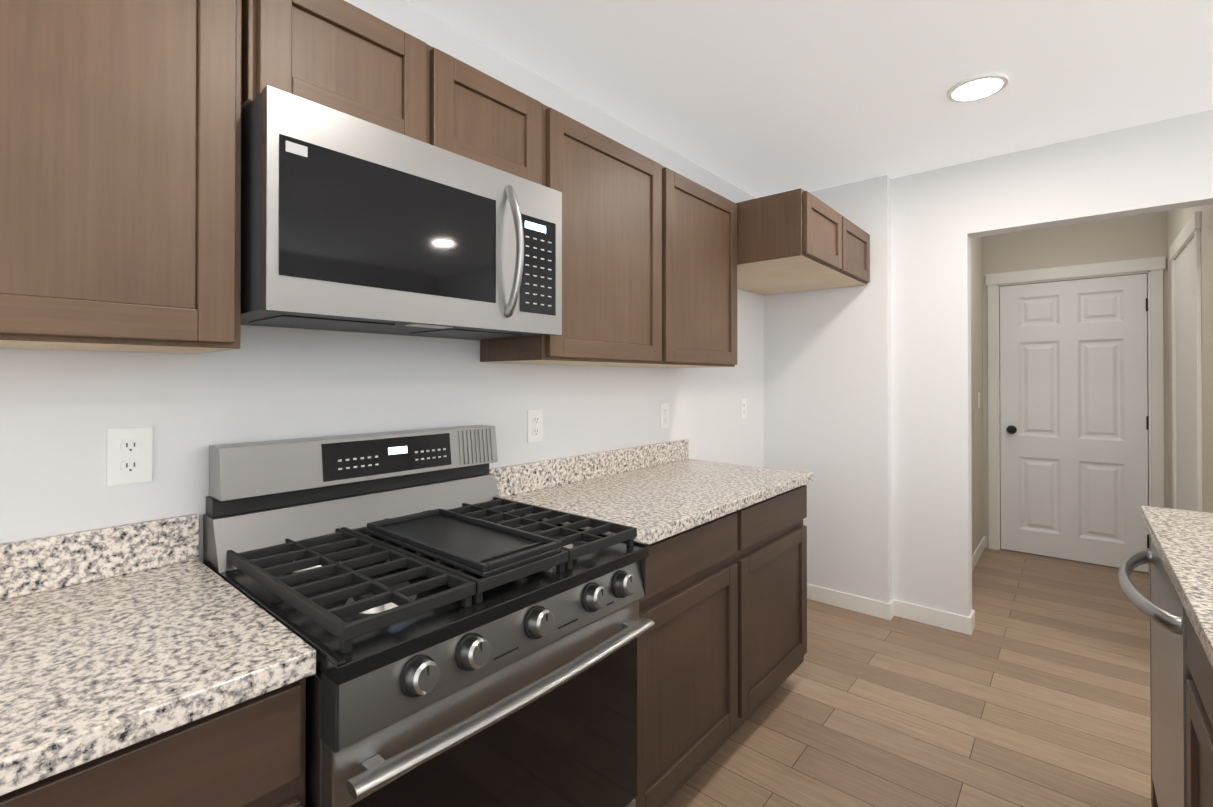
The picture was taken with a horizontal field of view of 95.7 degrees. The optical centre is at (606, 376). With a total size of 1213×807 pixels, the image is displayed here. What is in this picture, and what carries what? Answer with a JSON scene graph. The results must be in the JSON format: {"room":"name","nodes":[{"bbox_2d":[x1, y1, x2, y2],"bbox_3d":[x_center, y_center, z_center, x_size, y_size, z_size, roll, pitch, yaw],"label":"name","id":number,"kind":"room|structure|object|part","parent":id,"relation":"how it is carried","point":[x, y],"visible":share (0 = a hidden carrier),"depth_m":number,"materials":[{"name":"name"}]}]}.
{"room":"kitchen","nodes":[
{"label":"kitchen","id":0,"kind":"room"},
{"bbox_2d":[0,0,763,562],"bbox_3d":[-0.981,0.102,1.260,0.120,2.440,6.350,0,0,41],"label":"wall","id":1,"kind":"structure","parent":0,"point":[62,412],"depth_m":1.48,"materials":[{"name":"white paint"}]},
{"bbox_2d":[0,514,198,597],"bbox_3d":[-1.658,0.353,0.355,0.020,0.100,2.296,0,0,41],"label":"backsplash","id":2,"kind":"structure","parent":1,"relation":"attached to","point":[28,566],"depth_m":1.09,"materials":[{"name":"beige stone"}]},
{"bbox_2d":[0,0,255,353],"bbox_3d":[-0.971,-0.433,0.931,0.322,0.762,0.530,0,0,41],"label":"upper cabinet","id":3,"kind":"object","parent":1,"relation":"attached to","point":[120,174],"depth_m":0.90,"materials":[{"name":"brown wood"}]},
{"bbox_2d":[107,427,151,485],"bbox_3d":[-0.994,0.166,1.146,0.009,0.116,0.072,0,0,41],"label":"electrical outlet","id":4,"kind":"object","parent":1,"relation":"attached to","point":[129,455],"visible":1,"depth_m":1.14,"materials":[{"name":"white plastic"}]},
{"bbox_2d":[256,0,463,156],"bbox_3d":[-0.648,-0.670,1.310,0.322,0.284,0.444,0,0,41],"label":"upper cabinet","id":5,"kind":"object","parent":1,"relation":"attached to","point":[337,55],"depth_m":1.20,"materials":[{"name":"brown wood"}]},
{"bbox_2d":[241,85,561,339],"bbox_3d":[-0.495,-0.320,1.381,0.457,0.406,0.748,0,0,41],"label":"microwave","id":6,"kind":"object","parent":5,"relation":"attached to","point":[349,223],"visible":1,"depth_m":1.17,"materials":[{"name":"grey metal"}]},
{"bbox_3d":[-0.232,-0.320,1.389,0.066,0.341,0.016,0,0,41],"label":"handle","id":7,"kind":"part","parent":6,"relation":"part of","materials":[{"name":"silver metal"}]},
{"bbox_2d":[464,63,551,188],"bbox_3d":[-0.446,-0.668,1.547,0.322,0.284,0.446,0,0,41],"label":"upper cabinet","id":8,"kind":"object","parent":1,"relation":"attached to","point":[506,129],"depth_m":1.51,"materials":[{"name":"brown wood"}]},
{"bbox_2d":[527,410,542,442],"bbox_3d":[-0.259,0.181,2.004,0.009,0.116,0.072,0,0,41],"label":"electrical outlet","id":9,"kind":"object","parent":1,"relation":"attached to","point":[534,425],"visible":1,"depth_m":2.00,"materials":[{"name":"white plastic"}]},
{"bbox_2d":[480,108,679,367],"bbox_3d":[-0.078,-0.427,1.975,0.322,0.762,0.677,0,0,41],"label":"upper cabinet","id":10,"kind":"object","parent":1,"relation":"attached to","point":[621,207],"depth_m":1.85,"materials":[{"name":"brown wood"}]},
{"bbox_2d":[489,439,688,497],"bbox_3d":[-0.002,0.364,2.291,0.020,0.100,1.257,0,0,41],"label":"backsplash","id":11,"kind":"structure","parent":1,"relation":"attached to","point":[513,479],"depth_m":2.17,"materials":[{"name":"beige stone"}]},
{"bbox_2d":[660,403,668,427],"bbox_3d":[0.280,0.190,2.635,0.009,0.116,0.072,0,0,41],"label":"electrical outlet","id":12,"kind":"object","parent":1,"relation":"attached to","point":[664,415],"visible":1,"depth_m":2.63,"materials":[{"name":"white plastic"}]},
{"bbox_2d":[680,175,736,367],"bbox_3d":[0.269,-0.425,2.381,0.322,0.762,0.676,0,0,41],"label":"upper cabinet","id":13,"kind":"object","parent":1,"relation":"attached to","point":[708,219],"depth_m":2.33,"materials":[{"name":"brown wood"}]},
{"bbox_2d":[740,399,745,418],"bbox_3d":[0.813,0.194,3.259,0.009,0.116,0.072,0,0,41],"label":"electrical outlet","id":14,"kind":"object","parent":1,"relation":"attached to","point":[742,408],"visible":1,"depth_m":3.25,"materials":[{"name":"white plastic"}]},
{"bbox_2d":[736,188,869,295],"bbox_3d":[0.923,-0.658,2.909,0.632,0.289,0.969,0,0,41],"label":"upper cabinet","id":15,"kind":"object","parent":1,"relation":"attached to","point":[797,240],"visible":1,"depth_m":2.53,"materials":[{"name":"brown wood"}]},
{"bbox_2d":[407,0,1212,197],"bbox_3d":[1.368,-1.173,0.476,4.720,0.100,8.200,0,0,41],"label":"ceiling","id":16,"kind":"structure","parent":0,"point":[758,98],"depth_m":2.00,"materials":[{"name":"white paint"}]},
{"bbox_2d":[947,73,1007,102],"bbox_3d":[1.424,-1.106,2.111,0.196,0.012,0.196,0,0,41],"label":"recessed light","id":17,"kind":"object","parent":16,"relation":"in","point":[977,87],"visible":1,"depth_m":2.09,"materials":[{"name":"white paint"}]},
{"bbox_2d":[663,548,1151,806],"bbox_3d":[1.368,1.367,0.462,4.720,0.100,8.200,0,0,41],"label":"floor","id":18,"kind":"structure","parent":0,"point":[1033,690],"depth_m":2.18,"materials":[{"name":"brown wood"}]},
{"bbox_2d":[0,682,305,806],"bbox_3d":[-0.853,0.882,0.827,0.626,0.876,0.528,0,0,41],"label":"base cabinet","id":19,"kind":"object","parent":18,"relation":"on","point":[253,755],"depth_m":0.73,"materials":[{"name":"brown wood"}]},
{"bbox_2d":[0,558,315,801],"bbox_3d":[-1.421,0.420,0.152,0.644,0.037,2.296,0,0,41],"label":"countertop","id":20,"kind":"structure","parent":19,"relation":"on","point":[91,673],"depth_m":0.78,"materials":[{"name":"beige stone"}]},
{"bbox_2d":[203,425,654,806],"bbox_3d":[-0.384,0.739,1.280,0.725,1.166,0.754,0,0,41],"label":"range","id":21,"kind":"object","parent":18,"relation":"on","point":[449,616],"visible":1,"depth_m":1.14,"materials":[{"name":"silver metal"}]},
{"bbox_3d":[-0.172,0.799,1.099,0.034,0.500,0.746,0,0,41],"label":"door","id":22,"kind":"part","parent":21,"relation":"part of","materials":[{"name":"black glass"}]},
{"bbox_3d":[-0.166,0.497,1.095,0.052,0.099,0.754,0,0,41],"label":"panel","id":23,"kind":"part","parent":21,"relation":"part of","materials":[{"name":"silver metal"}]},
{"bbox_3d":[-0.134,0.599,1.067,0.067,0.019,0.724,0,0,41],"label":"handle","id":24,"kind":"part","parent":21,"relation":"part of","materials":[{"name":"silver metal"}]},
{"bbox_3d":[-0.127,0.493,1.092,0.045,0.065,0.590,0,0,41],"label":"knob","id":25,"kind":"part","parent":21,"relation":"part of","materials":[{"name":"silver metal"}]},
{"bbox_2d":[634,507,756,806],"bbox_3d":[0.041,0.888,1.873,0.626,0.876,0.682,0,0,41],"label":"base cabinet","id":26,"kind":"object","parent":18,"relation":"on","point":[721,647],"depth_m":1.66,"materials":[{"name":"brown wood"}]},
{"bbox_2d":[501,459,812,546],"bbox_3d":[0.235,0.431,2.088,0.644,0.037,1.257,0,0,41],"label":"countertop","id":27,"kind":"structure","parent":26,"relation":"on","point":[663,501],"depth_m":1.91,"materials":[{"name":"beige stone"}]},
{"bbox_2d":[753,483,806,708],"bbox_3d":[0.398,0.890,2.291,0.626,0.876,0.703,0,0,41],"label":"base cabinet","id":28,"kind":"object","parent":18,"relation":"on","point":[779,531],"depth_m":2.14,"materials":[{"name":"brown wood"}]},
{"bbox_2d":[1118,539,1192,806],"bbox_3d":[1.634,0.886,1.246,0.688,0.872,0.659,0,0,41],"label":"dishwasher","id":29,"kind":"object","parent":18,"relation":"on","point":[1163,610],"visible":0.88,"depth_m":1.35,"materials":[{"name":"grey metal"}]},
{"bbox_3d":[1.403,0.541,1.442,0.086,0.037,0.624,0,0,41],"label":"handle","id":30,"kind":"part","parent":29,"relation":"part of","materials":[{"name":"silver metal"}]},
{"bbox_3d":[1.452,0.829,1.403,0.037,0.757,0.659,0,0,41],"label":"door","id":31,"kind":"part","parent":29,"relation":"part of","materials":[{"name":"silver metal"}]},
{"bbox_2d":[1150,542,1212,806],"bbox_3d":[0.937,0.877,0.109,0.930,0.876,3.420,0,0,41],"label":"kitchen island","id":32,"kind":"object","parent":18,"relation":"on","point":[1199,690],"depth_m":1.07,"materials":[{"name":"brown wood"}]},
{"bbox_3d":[0.937,0.877,0.109,0.930,0.876,3.420,0,0,41],"label":"panel","id":33,"kind":"part","parent":32,"relation":"part of","materials":[{"name":"silver metal"}]},
{"bbox_2d":[1141,506,1212,673],"bbox_3d":[0.938,0.420,0.104,0.978,0.037,3.490,0,0,41],"label":"island countertop","id":34,"kind":"structure","parent":32,"relation":"on","point":[1182,539],"depth_m":1.24,"materials":[{"name":"beige stone"}]},
{"bbox_2d":[971,237,982,554],"bbox_3d":[2.395,0.116,3.748,0.120,2.440,1.820,0,0,41],"label":"wall","id":35,"kind":"structure","parent":0,"point":[977,381],"depth_m":4.05,"materials":[{"name":"beige paint"}]},
{"bbox_2d":[972,536,986,570],"bbox_3d":[2.409,1.291,3.650,0.020,0.090,1.700,0,0,41],"label":"baseboard","id":36,"kind":"structure","parent":35,"relation":"attached to","point":[979,550],"depth_m":3.92,"materials":[{"name":"white paint"}]},
{"bbox_2d":[978,392,980,407],"bbox_3d":[2.797,0.178,4.115,0.012,0.116,0.072,0,0,41],"label":"light switch","id":37,"kind":"object","parent":35,"relation":"attached to","point":[979,399],"visible":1,"depth_m":4.10,"materials":[{"name":"white plastic"}]},
{"bbox_2d":[764,109,1212,616],"bbox_3d":[2.811,0.107,2.064,4.600,2.440,0.200,0,0,41],"label":"wall","id":38,"kind":"structure","parent":0,"point":[867,405],"depth_m":3.01,"materials":[{"name":"white paint"}]},
{"bbox_2d":[807,584,894,619],"bbox_3d":[1.293,1.288,3.234,0.703,0.090,0.043,0,0,41],"label":"baseboard","id":39,"kind":"structure","parent":38,"relation":"attached to","point":[891,609],"depth_m":3.12,"materials":[{"name":"white paint"}]},
{"bbox_2d":[893,599,974,634],"bbox_3d":[1.733,1.287,2.940,0.373,0.090,0.023,0,0,41],"label":"baseboard","id":40,"kind":"structure","parent":38,"relation":"attached to","point":[918,613],"depth_m":2.92,"materials":[{"name":"white paint"}]},
{"bbox_2d":[982,211,1168,547],"bbox_3d":[3.381,0.118,4.024,1.020,2.440,0.120,0,0,41],"label":"wall","id":41,"kind":"structure","parent":0,"point":[1140,236],"depth_m":3.95,"materials":[{"name":"beige paint"}]},
{"bbox_2d":[1000,274,1147,572],"bbox_3d":[3.366,0.318,3.995,0.813,2.024,0.035,0,0,41],"label":"hall door","id":42,"kind":"structure","parent":41,"relation":"in","point":[1074,412],"depth_m":3.96,"materials":[{"name":"white paint"}]},
{"bbox_2d":[1006,298,1148,547],"bbox_3d":[3.348,0.317,3.940,0.782,1.690,0.072,0,0,41],"label":"door hardware","id":43,"kind":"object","parent":42,"relation":"attached to","point":[1011,429],"depth_m":3.72,"materials":[{"name":"black metal"}]},
{"bbox_2d":[986,256,1165,573],"bbox_3d":[3.379,0.271,4.010,0.989,2.133,0.142,0,0,41],"label":"door frame","id":44,"kind":"structure","parent":41,"relation":"attached to","point":[1152,268],"depth_m":3.86,"materials":[{"name":"white paint"}]},
{"bbox_2d":[1167,204,1212,512],"bbox_3d":[3.262,0.112,3.007,0.120,2.440,1.820,0,0,41],"label":"wall","id":45,"kind":"structure","parent":0,"point":[1177,220],"depth_m":2.60,"materials":[{"name":"beige paint"}]},
{"bbox_2d":[1169,211,1202,511],"bbox_3d":[3.185,0.266,3.026,0.022,2.132,0.954,0,0,41],"label":"door frame","id":46,"kind":"structure","parent":45,"relation":"attached to","point":[1185,253],"depth_m":2.98,"materials":[{"name":"white paint"}]}
]}

